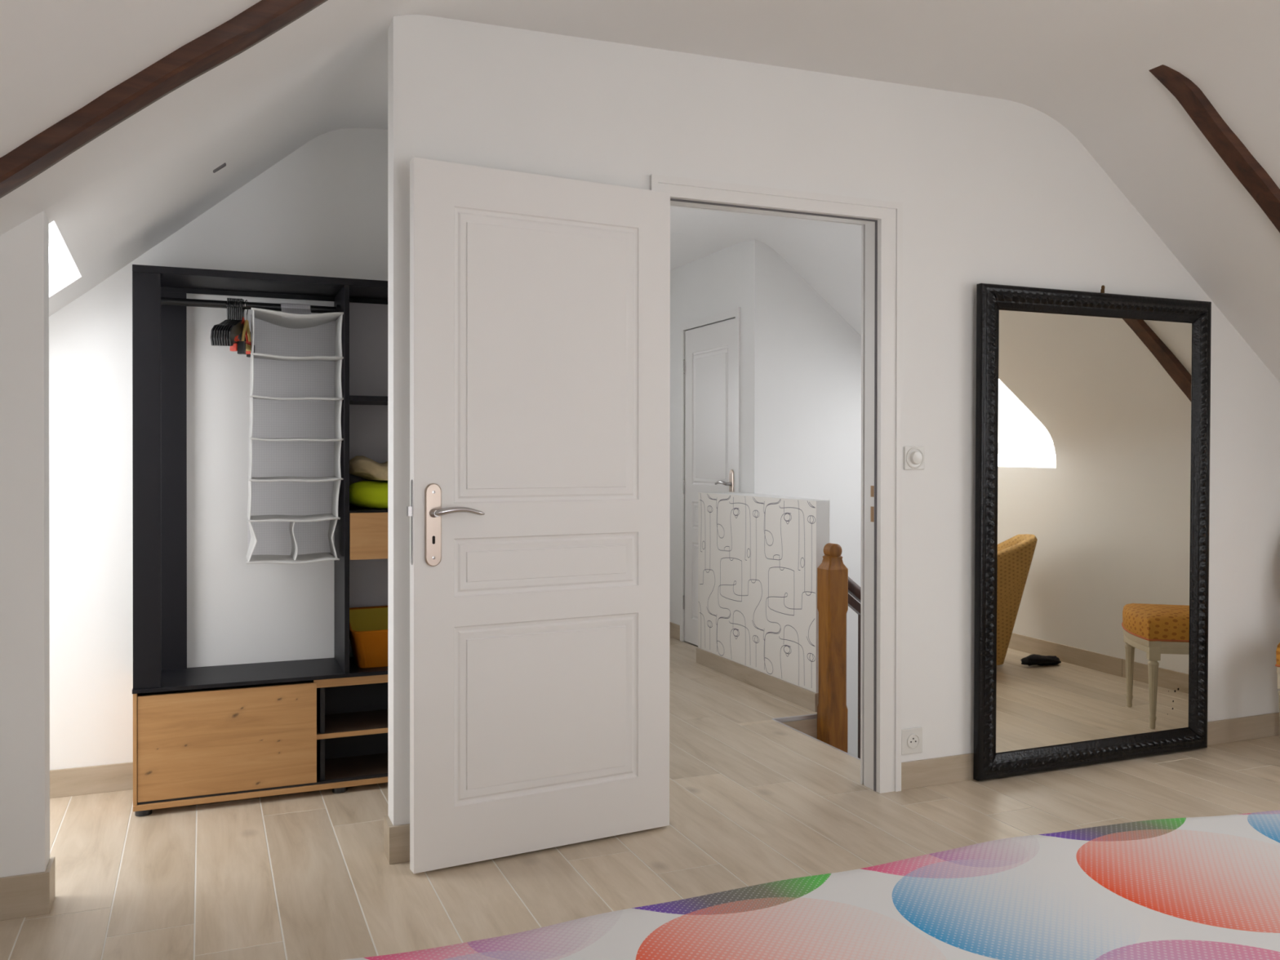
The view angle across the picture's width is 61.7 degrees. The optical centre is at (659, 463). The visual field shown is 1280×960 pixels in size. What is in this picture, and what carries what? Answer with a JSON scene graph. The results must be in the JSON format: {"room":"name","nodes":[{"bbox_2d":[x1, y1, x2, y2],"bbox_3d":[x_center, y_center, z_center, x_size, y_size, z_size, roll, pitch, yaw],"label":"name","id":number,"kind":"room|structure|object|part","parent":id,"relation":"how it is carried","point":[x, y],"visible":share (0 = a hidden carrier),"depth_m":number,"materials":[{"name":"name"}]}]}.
{"room":"attic bedroom","nodes":[
{"label":"attic bedroom","id":0,"kind":"room"},
{"bbox_2d":[48,128,387,769],"bbox_3d":[-1.817,-0.129,3.939,2.650,2.600,0.090,0,0,-23],"label":"wall","id":1,"kind":"structure","parent":0,"point":[321,210],"depth_m":3.95,"materials":[{"name":"paint"}]},
{"bbox_2d":[49,761,133,798],"bbox_3d":[-1.775,1.123,3.909,2.500,0.097,0.011,0,0,-23],"label":"baseboard","id":2,"kind":"structure","parent":1,"relation":"attached to","point":[74,781],"depth_m":3.80,"materials":[{"name":"brown wood"}]},
{"bbox_2d":[44,16,393,316],"bbox_3d":[-1.547,-0.631,3.429,2.653,1.609,1.110,0,0,-23],"label":"ceiling","id":3,"kind":"structure","parent":0,"point":[104,226],"depth_m":3.42,"materials":[{"name":"paint"}]},
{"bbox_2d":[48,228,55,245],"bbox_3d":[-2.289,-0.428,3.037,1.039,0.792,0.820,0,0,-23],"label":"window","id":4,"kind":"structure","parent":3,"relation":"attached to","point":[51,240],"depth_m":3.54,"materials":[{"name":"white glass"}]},
{"bbox_2d":[213,162,226,173],"bbox_3d":[-1.448,-0.972,3.523,0.041,0.034,0.024,0,0,-23],"label":"ceiling vent","id":5,"kind":"object","parent":3,"relation":"in","point":[224,165],"visible":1,"depth_m":3.52,"materials":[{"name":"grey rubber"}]},
{"bbox_2d":[0,14,1279,877],"bbox_3d":[0.197,-0.124,3.627,6.110,2.600,0.100,0,0,-23],"label":"wall","id":6,"kind":"structure","parent":0,"point":[991,190],"depth_m":3.77,"materials":[{"name":"paint"}]},
{"bbox_2d":[0,871,49,920],"bbox_3d":[-2.049,1.124,2.615,0.981,0.109,0.011,0,0,-23],"label":"baseboard","id":7,"kind":"structure","parent":6,"relation":"attached to","point":[23,895],"depth_m":2.78,"materials":[{"name":"brown wood"}]},
{"bbox_2d":[44,856,55,911],"bbox_3d":[-1.628,1.123,2.861,0.012,0.109,0.110,0,0,-23],"label":"baseboard","id":8,"kind":"structure","parent":6,"relation":"attached to","point":[51,867],"depth_m":2.86,"materials":[{"name":"brown wood"}]},
{"bbox_2d":[383,815,393,861],"bbox_3d":[-0.811,1.122,3.204,0.014,0.109,0.100,0,0,-23],"label":"baseboard","id":9,"kind":"structure","parent":6,"relation":"attached to","point":[387,822],"depth_m":3.20,"materials":[{"name":"brown wood"}]},
{"bbox_2d":[406,157,670,873],"bbox_3d":[-0.335,0.149,3.242,0.854,2.036,0.099,0,0,-30],"label":"door","id":10,"kind":"structure","parent":6,"relation":"in","point":[539,509],"depth_m":3.23,"materials":[{"name":"white paint"}]},
{"bbox_3d":[-0.707,0.168,3.058,0.002,0.244,0.019,0,0,-29],"label":"lock plate","id":11,"kind":"part","parent":10,"relation":"part of","materials":[{"name":"silver metal"}]},
{"bbox_3d":[-0.648,0.175,3.067,0.048,0.238,0.008,0,0,-29],"label":"handle plate","id":12,"kind":"part","parent":10,"relation":"part of","materials":[{"name":"silver metal"}]},
{"bbox_3d":[-0.579,0.139,3.073,0.152,0.031,0.048,0,0,-29],"label":"lever","id":13,"kind":"part","parent":10,"relation":"part of","materials":[{"name":"silver metal"}]},
{"bbox_2d":[649,173,902,793],"bbox_3d":[0.395,0.121,3.710,0.974,2.109,0.130,0,0,-23],"label":"trim","id":14,"kind":"structure","parent":6,"relation":"attached to","point":[881,221],"depth_m":3.83,"materials":[{"name":"white paint"}]},
{"bbox_2d":[388,711,1279,864],"bbox_3d":[1.079,1.120,3.950,4.077,0.109,0.011,0,0,-23],"label":"baseboard","id":15,"kind":"structure","parent":6,"relation":"attached to","point":[954,768],"depth_m":3.94,"materials":[{"name":"brown wood"}]},
{"bbox_2d":[901,727,922,755],"bbox_3d":[0.912,1.004,3.878,0.092,0.092,0.012,0,0,-23],"label":"wall socket","id":16,"kind":"object","parent":6,"relation":"attached to","point":[911,738],"visible":1,"depth_m":3.88,"materials":[{"name":"white plastic"}]},
{"bbox_2d":[903,446,924,469],"bbox_3d":[0.924,-0.020,3.869,0.086,0.084,0.026,0,0,-23],"label":"dimmer switch","id":17,"kind":"object","parent":6,"relation":"attached to","point":[913,456],"visible":1,"depth_m":3.86,"materials":[{"name":"white plastic"}]},
{"bbox_3d":[0.926,-0.021,3.865,0.048,0.048,0.016,0,0,-23],"label":"knob","id":18,"kind":"part","parent":17,"relation":"part of","materials":[{"name":"white plastic"}]},
{"bbox_2d":[0,636,1279,959],"bbox_3d":[0.479,1.289,2.995,6.130,0.220,9.300,0,0,-23],"label":"floor","id":19,"kind":"structure","parent":0,"point":[755,799],"depth_m":3.30,"materials":[{"name":"beige wood"}]},
{"bbox_2d":[132,264,387,816],"bbox_3d":[-1.194,0.256,3.955,1.337,1.832,0.340,0,0,-23],"label":"wardrobe","id":20,"kind":"object","parent":19,"relation":"on","point":[220,733],"visible":0.65,"depth_m":3.82,"materials":[{"name":"black laminate"}]},
{"bbox_2d":[210,297,228,345],"bbox_3d":[-1.531,-0.495,3.812,0.007,0.184,0.342,0,0,-2],"label":"hanger","id":21,"kind":"object","parent":20,"relation":"hanging from","point":[227,304],"visible":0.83,"depth_m":3.69,"materials":[{"name":"black plastic"}]},
{"bbox_2d":[213,297,238,345],"bbox_3d":[-1.526,-0.495,3.814,0.006,0.184,0.342,0,0,-3],"label":"hanger","id":22,"kind":"object","parent":20,"relation":"hanging from","point":[229,299],"visible":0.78,"depth_m":3.73,"materials":[{"name":"black plastic"}]},
{"bbox_3d":[-1.474,0.949,3.674,0.569,0.352,0.014,0,0,-23],"label":"sliding door","id":23,"kind":"part","parent":20,"relation":"part of","materials":[{"name":"brown wood"}]},
{"bbox_2d":[215,297,240,345],"bbox_3d":[-1.520,-0.495,3.816,0.006,0.184,0.342,0,0,-4],"label":"hanger","id":24,"kind":"object","parent":20,"relation":"hanging from","point":[231,303],"visible":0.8,"depth_m":3.73,"materials":[{"name":"black plastic"}]},
{"bbox_2d":[217,297,241,346],"bbox_3d":[-1.514,-0.495,3.819,0.007,0.184,0.342,0,0,-5],"label":"hanger","id":25,"kind":"object","parent":20,"relation":"hanging from","point":[222,326],"visible":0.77,"depth_m":3.69,"materials":[{"name":"black plastic"}]},
{"bbox_2d":[221,297,244,346],"bbox_3d":[-1.508,-0.495,3.821,0.006,0.184,0.342,0,0,-5],"label":"hanger","id":26,"kind":"object","parent":20,"relation":"hanging from","point":[235,299],"visible":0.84,"depth_m":3.77,"materials":[{"name":"black plastic"}]},
{"bbox_2d":[223,298,245,346],"bbox_3d":[-1.503,-0.495,3.824,0.006,0.184,0.342,0,0,-6],"label":"hanger","id":27,"kind":"object","parent":20,"relation":"hanging from","point":[237,304],"visible":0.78,"depth_m":3.73,"materials":[{"name":"black plastic"}]},
{"bbox_2d":[226,298,246,346],"bbox_3d":[-1.497,-0.495,3.826,0.006,0.184,0.342,0,0,-7],"label":"hanger","id":28,"kind":"object","parent":20,"relation":"hanging from","point":[239,300],"visible":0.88,"depth_m":3.75,"materials":[{"name":"black plastic"}]},
{"bbox_2d":[228,298,250,346],"bbox_3d":[-1.491,-0.495,3.829,0.007,0.184,0.342,0,0,-8],"label":"hanger","id":29,"kind":"object","parent":20,"relation":"hanging from","point":[235,330],"visible":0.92,"depth_m":3.75,"materials":[{"name":"black plastic"}]},
{"bbox_2d":[230,300,251,354],"bbox_3d":[-1.491,-0.490,3.823,0.024,0.190,0.142,0,0,3],"label":"hanger","id":30,"kind":"object","parent":20,"relation":"hanging from","point":[233,348],"visible":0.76,"depth_m":3.80,"materials":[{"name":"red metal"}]},
{"bbox_2d":[237,299,254,357],"bbox_3d":[-1.477,-0.485,3.828,0.024,0.200,0.142,0,0,-6],"label":"hanger","id":31,"kind":"object","parent":20,"relation":"hanging from","point":[242,347],"visible":0.87,"depth_m":3.81,"materials":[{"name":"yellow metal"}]},
{"bbox_2d":[132,657,387,693],"bbox_3d":[-1.195,0.753,3.958,1.337,0.014,0.340,0,0,-23],"label":"countertop","id":32,"kind":"structure","parent":20,"relation":"on","point":[255,673],"depth_m":3.81,"materials":[{"name":"black laminate"}]},
{"bbox_3d":[-1.252,-0.628,4.088,1.293,0.018,0.002,0,0,-23],"label":"rail","id":33,"kind":"part","parent":20,"relation":"part of","materials":[{"name":"metal"}]},
{"bbox_2d":[245,302,343,564],"bbox_3d":[-1.318,-0.114,3.864,0.332,0.935,0.205,0,0,-23],"label":"hanging organiser","id":34,"kind":"object","parent":20,"relation":"hanging from","point":[295,478],"visible":1,"depth_m":3.94,"materials":[{"name":"white fabric"}]},
{"bbox_3d":[-1.459,0.124,3.808,0.007,0.141,0.200,0,0,-23],"label":"panel","id":35,"kind":"part","parent":34,"relation":"part of","materials":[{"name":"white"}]},
{"bbox_3d":[-1.455,-0.018,3.809,0.006,0.143,0.200,0,0,-23],"label":"panel","id":36,"kind":"part","parent":34,"relation":"part of","materials":[{"name":"white fabric"}]},
{"bbox_3d":[-1.453,-0.162,3.809,0.007,0.146,0.200,0,0,-23],"label":"panel","id":37,"kind":"part","parent":34,"relation":"part of","materials":[{"name":"white fabric"}]},
{"bbox_3d":[-1.452,0.268,3.812,0.030,0.146,0.200,0,0,-23],"label":"panel","id":38,"kind":"part","parent":34,"relation":"part of","materials":[{"name":"white fabric"}]},
{"bbox_3d":[-1.450,-0.308,3.809,0.006,0.146,0.200,0,0,-23],"label":"panel","id":39,"kind":"part","parent":34,"relation":"part of","materials":[{"name":"white fabric"}]},
{"bbox_3d":[-1.448,-0.460,3.809,0.006,0.158,0.200,0,0,-23],"label":"panel","id":40,"kind":"part","parent":34,"relation":"part of","materials":[{"name":"white fabric"}]},
{"bbox_3d":[-1.365,0.267,3.958,0.293,0.146,0.001,0,0,-23],"label":"panel","id":41,"kind":"part","parent":34,"relation":"part of","materials":[{"name":"grey fabric"}]},
{"bbox_2d":[245,552,336,561],"bbox_3d":[-1.329,0.343,3.865,0.299,0.020,0.200,0,0,-23],"label":"shelf","id":42,"kind":"object","parent":34,"relation":"attached to","point":[255,557],"depth_m":3.87,"materials":[{"name":"white fabric"}]},
{"bbox_2d":[247,513,336,519],"bbox_3d":[-1.326,0.196,3.865,0.297,0.020,0.200,0,0,-23],"label":"shelf","id":43,"kind":"object","parent":34,"relation":"attached to","point":[250,516],"depth_m":3.88,"materials":[{"name":"white fabric"}]},
{"bbox_3d":[-1.358,0.123,3.960,0.300,0.141,0.001,0,0,-23],"label":"panel","id":44,"kind":"part","parent":34,"relation":"part of","materials":[{"name":"grey fabric"}]},
{"bbox_3d":[-1.356,-0.018,3.960,0.300,0.143,0.001,0,0,-23],"label":"panel","id":45,"kind":"part","parent":34,"relation":"part of","materials":[{"name":"grey fabric"}]},
{"bbox_2d":[248,475,339,479],"bbox_3d":[-1.319,0.056,3.868,0.304,0.018,0.200,0,0,-23],"label":"shelf","id":46,"kind":"object","parent":34,"relation":"attached to","point":[250,477],"depth_m":3.88,"materials":[{"name":"white fabric"}]},
{"bbox_3d":[-1.353,-0.163,3.960,0.299,0.146,0.001,0,0,-23],"label":"panel","id":47,"kind":"part","parent":34,"relation":"part of","materials":[{"name":"grey fabric"}]},
{"bbox_2d":[249,396,338,400],"bbox_3d":[-1.314,-0.234,3.868,0.303,0.020,0.200,0,0,-23],"label":"shelf","id":48,"kind":"object","parent":34,"relation":"attached to","point":[251,398],"depth_m":3.82,"materials":[{"name":"white fabric"}]},
{"bbox_3d":[-1.352,-0.309,3.960,0.297,0.146,0.001,0,0,-23],"label":"panel","id":49,"kind":"part","parent":34,"relation":"part of","materials":[{"name":"grey fabric"}]},
{"bbox_3d":[-1.350,-0.461,3.960,0.297,0.158,0.001,0,0,-23],"label":"panel","id":50,"kind":"part","parent":34,"relation":"part of","materials":[{"name":"grey fabric"}]},
{"bbox_2d":[250,355,339,361],"bbox_3d":[-1.313,-0.379,3.867,0.301,0.020,0.200,0,0,-23],"label":"shelf","id":51,"kind":"object","parent":34,"relation":"attached to","point":[253,357],"depth_m":3.86,"materials":[{"name":"white fabric"}]},
{"bbox_2d":[250,309,341,328],"bbox_3d":[-1.311,-0.519,3.867,0.301,0.043,0.200,0,0,-23],"label":"shelf","id":52,"kind":"object","parent":34,"relation":"attached to","point":[260,318],"depth_m":3.87,"materials":[{"name":"white fabric"}]},
{"bbox_2d":[257,437,337,439],"bbox_3d":[-1.317,-0.087,3.868,0.304,0.017,0.200,0,0,-23],"label":"shelf","id":53,"kind":"object","parent":34,"relation":"attached to","point":[257,437],"depth_m":3.93,"materials":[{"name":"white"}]},
{"bbox_3d":[-1.199,0.267,3.920,0.021,0.146,0.200,0,0,-23],"label":"panel","id":54,"kind":"part","parent":34,"relation":"part of","materials":[{"name":"white fabric"}]},
{"bbox_3d":[-1.185,0.124,3.925,0.014,0.141,0.200,0,0,-23],"label":"panel","id":55,"kind":"part","parent":34,"relation":"part of","materials":[{"name":"white fabric"}]},
{"bbox_3d":[-1.181,-0.018,3.926,0.008,0.143,0.200,0,0,-23],"label":"panel","id":56,"kind":"part","parent":34,"relation":"part of","materials":[{"name":"white fabric"}]},
{"bbox_3d":[-1.179,-0.163,3.926,0.008,0.146,0.200,0,0,-23],"label":"panel","id":57,"kind":"part","parent":34,"relation":"part of","materials":[{"name":"white fabric"}]},
{"bbox_3d":[-1.178,-0.309,3.925,0.007,0.146,0.200,0,0,-23],"label":"panel","id":58,"kind":"part","parent":34,"relation":"part of","materials":[{"name":"white fabric"}]},
{"bbox_3d":[-1.176,-0.461,3.925,0.008,0.158,0.200,0,0,-23],"label":"panel","id":59,"kind":"part","parent":34,"relation":"part of","materials":[{"name":"white fabric"}]},
{"bbox_3d":[-0.882,0.777,3.933,0.742,0.031,0.016,0,0,-23],"label":"rail","id":60,"kind":"part","parent":20,"relation":"part of","materials":[{"name":"brown wood"}]},
{"bbox_2d":[316,709,387,734],"bbox_3d":[-0.942,0.967,4.074,0.742,0.016,0.296,0,0,-23],"label":"shelf","id":61,"kind":"object","parent":20,"relation":"attached to","point":[337,722],"depth_m":3.97,"materials":[{"name":"laminate"}]},
{"bbox_2d":[349,605,387,667],"bbox_3d":[-1.002,0.646,4.033,0.340,0.199,0.230,0,0,-23],"label":"storage basket","id":62,"kind":"object","parent":20,"relation":"on","point":[368,625],"visible":0.44,"depth_m":3.93,"materials":[{"name":"orange fabric"}]},
{"bbox_2d":[349,480,387,508],"bbox_3d":[-1.007,0.111,4.042,0.347,0.109,0.259,0,0,-23],"label":"cushion","id":63,"kind":"object","parent":20,"relation":"on","point":[363,494],"visible":0.29,"depth_m":3.91,"materials":[{"name":"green fabric"}]},
{"bbox_2d":[349,455,387,480],"bbox_3d":[-1.007,0.017,4.050,0.351,0.091,0.230,0,0,-23],"label":"blanket","id":64,"kind":"object","parent":63,"relation":"on","point":[366,468],"visible":0.31,"depth_m":3.94,"materials":[{"name":"beige fabric"}]},
{"bbox_2d":[349,506,387,512],"bbox_3d":[-0.886,0.175,4.095,0.620,0.014,0.292,0,0,-23],"label":"shelf","id":65,"kind":"object","parent":20,"relation":"attached to","point":[352,509],"depth_m":3.89,"materials":[{"name":"black laminate"}]},
{"bbox_2d":[349,395,387,405],"bbox_3d":[-0.882,-0.235,4.085,0.620,0.018,0.309,0,0,-23],"label":"shelf","id":66,"kind":"object","parent":20,"relation":"attached to","point":[354,400],"depth_m":3.87,"materials":[{"name":"black laminate"}]},
{"bbox_3d":[-0.824,0.260,3.949,0.616,0.167,0.018,0,0,-23],"label":"drawer","id":67,"kind":"part","parent":20,"relation":"part of","materials":[{"name":"brown wood"}]},
{"bbox_3d":[-0.945,0.059,4.233,0.620,1.375,0.010,0,0,-23],"label":"panel","id":68,"kind":"part","parent":20,"relation":"part of","materials":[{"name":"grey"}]},
{"bbox_2d":[973,283,1211,781],"bbox_3d":[1.713,0.238,4.165,1.171,1.862,0.060,0,0,-23],"label":"wall mirror","id":69,"kind":"object","parent":19,"relation":"on","point":[1093,409],"visible":1,"depth_m":4.16,"materials":[{"name":"black paint"}]},
{"bbox_3d":[1.216,0.254,3.953,0.092,1.830,0.049,0,1,-23],"label":"frame rail","id":70,"kind":"part","parent":69,"relation":"part of","materials":[{"name":"black paint"}]},
{"bbox_3d":[1.710,1.123,4.174,1.171,0.092,0.049,0,1,-23],"label":"frame rail","id":71,"kind":"part","parent":69,"relation":"part of","materials":[{"name":"black paint"}]},
{"bbox_3d":[1.716,-0.615,4.155,1.171,0.092,0.049,0,1,-23],"label":"frame rail","id":72,"kind":"part","parent":69,"relation":"part of","materials":[{"name":"black paint"}]},
{"bbox_3d":[2.209,0.253,4.377,0.092,1.830,0.049,0,1,-23],"label":"frame rail","id":73,"kind":"part","parent":69,"relation":"part of","materials":[{"name":"black paint"}]},
{"bbox_2d":[1275,642,1279,722],"bbox_3d":[2.713,0.676,4.222,0.470,0.999,0.587,0,0,33],"label":"stool","id":74,"kind":"object","parent":19,"relation":"on","point":[1277,651],"visible":1,"depth_m":4.13,"materials":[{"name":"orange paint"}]},
{"bbox_2d":[1275,642,1279,666],"bbox_3d":[2.683,0.728,4.176,0.464,0.119,0.469,0,0,33],"label":"seat cushion","id":75,"kind":"object","parent":74,"relation":"on","point":[1277,652],"depth_m":4.13,"materials":[{"name":"orange fabric"}]},
{"bbox_3d":[2.683,0.813,4.176,0.460,0.054,0.465,0,0,33],"label":"seat frame","id":76,"kind":"part","parent":74,"relation":"part of","materials":[{"name":"beige paint"}]},
{"bbox_3d":[2.418,0.979,4.146,0.048,0.392,0.048,0,0,33],"label":"leg","id":77,"kind":"part","parent":74,"relation":"part of","materials":[{"name":"beige paint"}]},
{"bbox_3d":[0.686,0.945,1.069,1.980,0.490,1.340,0,0,-23],"label":"bed","id":78,"kind":"object","parent":19,"relation":"on","visible":0},
{"bbox_2d":[342,809,1279,959],"bbox_3d":[0.668,0.810,1.080,2.098,0.366,1.518,0,0,-23],"label":"duvet","id":79,"kind":"object","parent":78,"relation":"on","point":[1206,887],"visible":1,"depth_m":1.52,"materials":[{"name":"fabric"}]},
{"bbox_3d":[1.678,2.226,4.838,2.120,1.710,0.930,0,0,-23],"label":"staircase","id":80,"kind":"structure","parent":19,"relation":"attached to","visible":0},
{"bbox_2d":[817,542,848,752],"bbox_3d":[0.797,0.919,4.944,0.106,1.101,0.106,0,0,-23],"label":"newel post","id":81,"kind":"object","parent":80,"relation":"attached to","point":[832,573],"visible":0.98,"depth_m":4.90,"materials":[{"name":"brown wood"}]},
{"bbox_2d":[848,576,860,758],"bbox_3d":[1.716,1.619,5.340,1.900,2.238,0.060,0,0,-23],"label":"banister","id":82,"kind":"object","parent":80,"relation":"on","point":[854,589],"visible":0.02,"depth_m":5.00,"materials":[{"name":"brown wood"}]},
{"bbox_3d":[1.716,1.354,5.338,1.900,1.547,0.036,0,0,-23],"label":"rail","id":83,"kind":"part","parent":82,"relation":"part of","materials":[{"name":"brown wood"}]},
{"bbox_3d":[1.716,1.282,5.338,1.900,1.564,0.060,0,0,-23],"label":"handrail","id":84,"kind":"part","parent":82,"relation":"part of","materials":[{"name":"brown wood"}]},
{"bbox_2d":[0,0,1279,382],"bbox_3d":[1.264,-0.653,1.198,6.074,1.586,5.200,0,0,-23],"label":"ceiling","id":85,"kind":"structure","parent":0,"point":[1084,64],"depth_m":3.33,"materials":[{"name":"paint"}]},
{"bbox_2d":[0,0,328,198],"bbox_3d":[-1.416,-0.658,2.323,2.069,1.540,0.148,0,0,-13],"label":"roof beam","id":86,"kind":"structure","parent":85,"relation":"attached to","point":[264,18],"depth_m":2.35,"materials":[{"name":"brown wood"}]},
{"bbox_2d":[1148,64,1279,232],"bbox_3d":[2.348,-0.829,3.906,1.622,1.333,0.099,0,0,-23],"label":"roof beam","id":87,"kind":"structure","parent":85,"relation":"attached to","point":[1255,179],"depth_m":3.73,"materials":[{"name":"brown wood"}]},
{"bbox_2d":[670,231,745,270],"bbox_3d":[-0.592,-1.335,6.632,1.880,0.092,1.780,0,0,-23],"label":"ceiling","id":88,"kind":"structure","parent":0,"point":[685,248],"depth_m":6.34,"materials":[{"name":"paint"}]},
{"bbox_2d":[669,239,770,645],"bbox_3d":[0.223,1.278,6.946,0.100,5.160,1.830,0,0,-23],"label":"wall","id":89,"kind":"structure","parent":0,"point":[738,275],"depth_m":6.23,"materials":[{"name":"paint"}]},
{"bbox_2d":[669,622,679,640],"bbox_3d":[-0.006,1.107,7.342,0.011,0.097,0.720,0,0,-23],"label":"baseboard","id":90,"kind":"structure","parent":89,"relation":"attached to","point":[674,628],"depth_m":7.08,"materials":[{"name":"brown wood"}]},
{"bbox_2d":[683,318,735,645],"bbox_3d":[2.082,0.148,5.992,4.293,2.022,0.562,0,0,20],"label":"door","id":91,"kind":"structure","parent":89,"relation":"in","point":[709,362],"depth_m":6.69,"materials":[{"name":"white paint"}]},
{"bbox_3d":[0.373,0.117,6.381,0.048,0.031,0.152,0,0,-23],"label":"lever","id":92,"kind":"part","parent":91,"relation":"part of","materials":[{"name":"silver metal"}]},
{"bbox_3d":[0.424,0.154,6.334,0.008,0.238,0.048,0,0,-23],"label":"handle plate","id":93,"kind":"part","parent":91,"relation":"part of","materials":[{"name":"silver metal"}]},
{"bbox_2d":[680,307,740,641],"bbox_3d":[0.300,0.125,6.619,0.012,2.070,0.831,0,0,-23],"label":"trim","id":94,"kind":"structure","parent":89,"relation":"attached to","point":[735,313],"depth_m":6.96,"materials":[{"name":"white paint"}]},
{"bbox_2d":[696,492,829,711],"bbox_3d":[0.579,0.678,5.687,0.233,1.014,1.321,0,0,-23],"label":"wall","id":95,"kind":"structure","parent":0,"point":[760,556],"depth_m":5.53,"materials":[{"name":"paint"}]},
{"bbox_3d":[0.510,1.122,5.660,0.085,0.087,1.321,0,0,-23],"label":"skirting","id":96,"kind":"part","parent":95,"relation":"part of","materials":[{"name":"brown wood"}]},
{"bbox_2d":[782,718,817,738],"bbox_3d":[0.663,1.277,4.948,0.300,0.184,0.008,0,0,-23],"label":"trim","id":97,"kind":"structure","parent":95,"relation":"attached to","point":[809,726],"depth_m":4.95,"materials":[{"name":"brown wood"}]},
{"bbox_2d":[772,713,860,759],"bbox_3d":[0.839,1.178,4.509,0.300,0.019,0.985,0,0,-23],"label":"trim","id":98,"kind":"structure","parent":95,"relation":"attached to","point":[780,720],"depth_m":4.91,"materials":[{"name":"silver metal"}]},
{"bbox_2d":[670,206,861,335],"bbox_3d":[0.984,-0.637,5.167,3.566,1.478,2.160,0,0,-23],"label":"ceiling","id":99,"kind":"structure","parent":0,"point":[827,255],"depth_m":5.84,"materials":[{"name":"paint"}]},
{"bbox_2d":[769,248,861,757],"bbox_3d":[1.402,1.292,6.503,1.720,5.140,0.090,0,0,-23],"label":"wall","id":100,"kind":"structure","parent":0,"point":[815,384],"depth_m":6.25,"materials":[{"name":"paint"}]}
]}

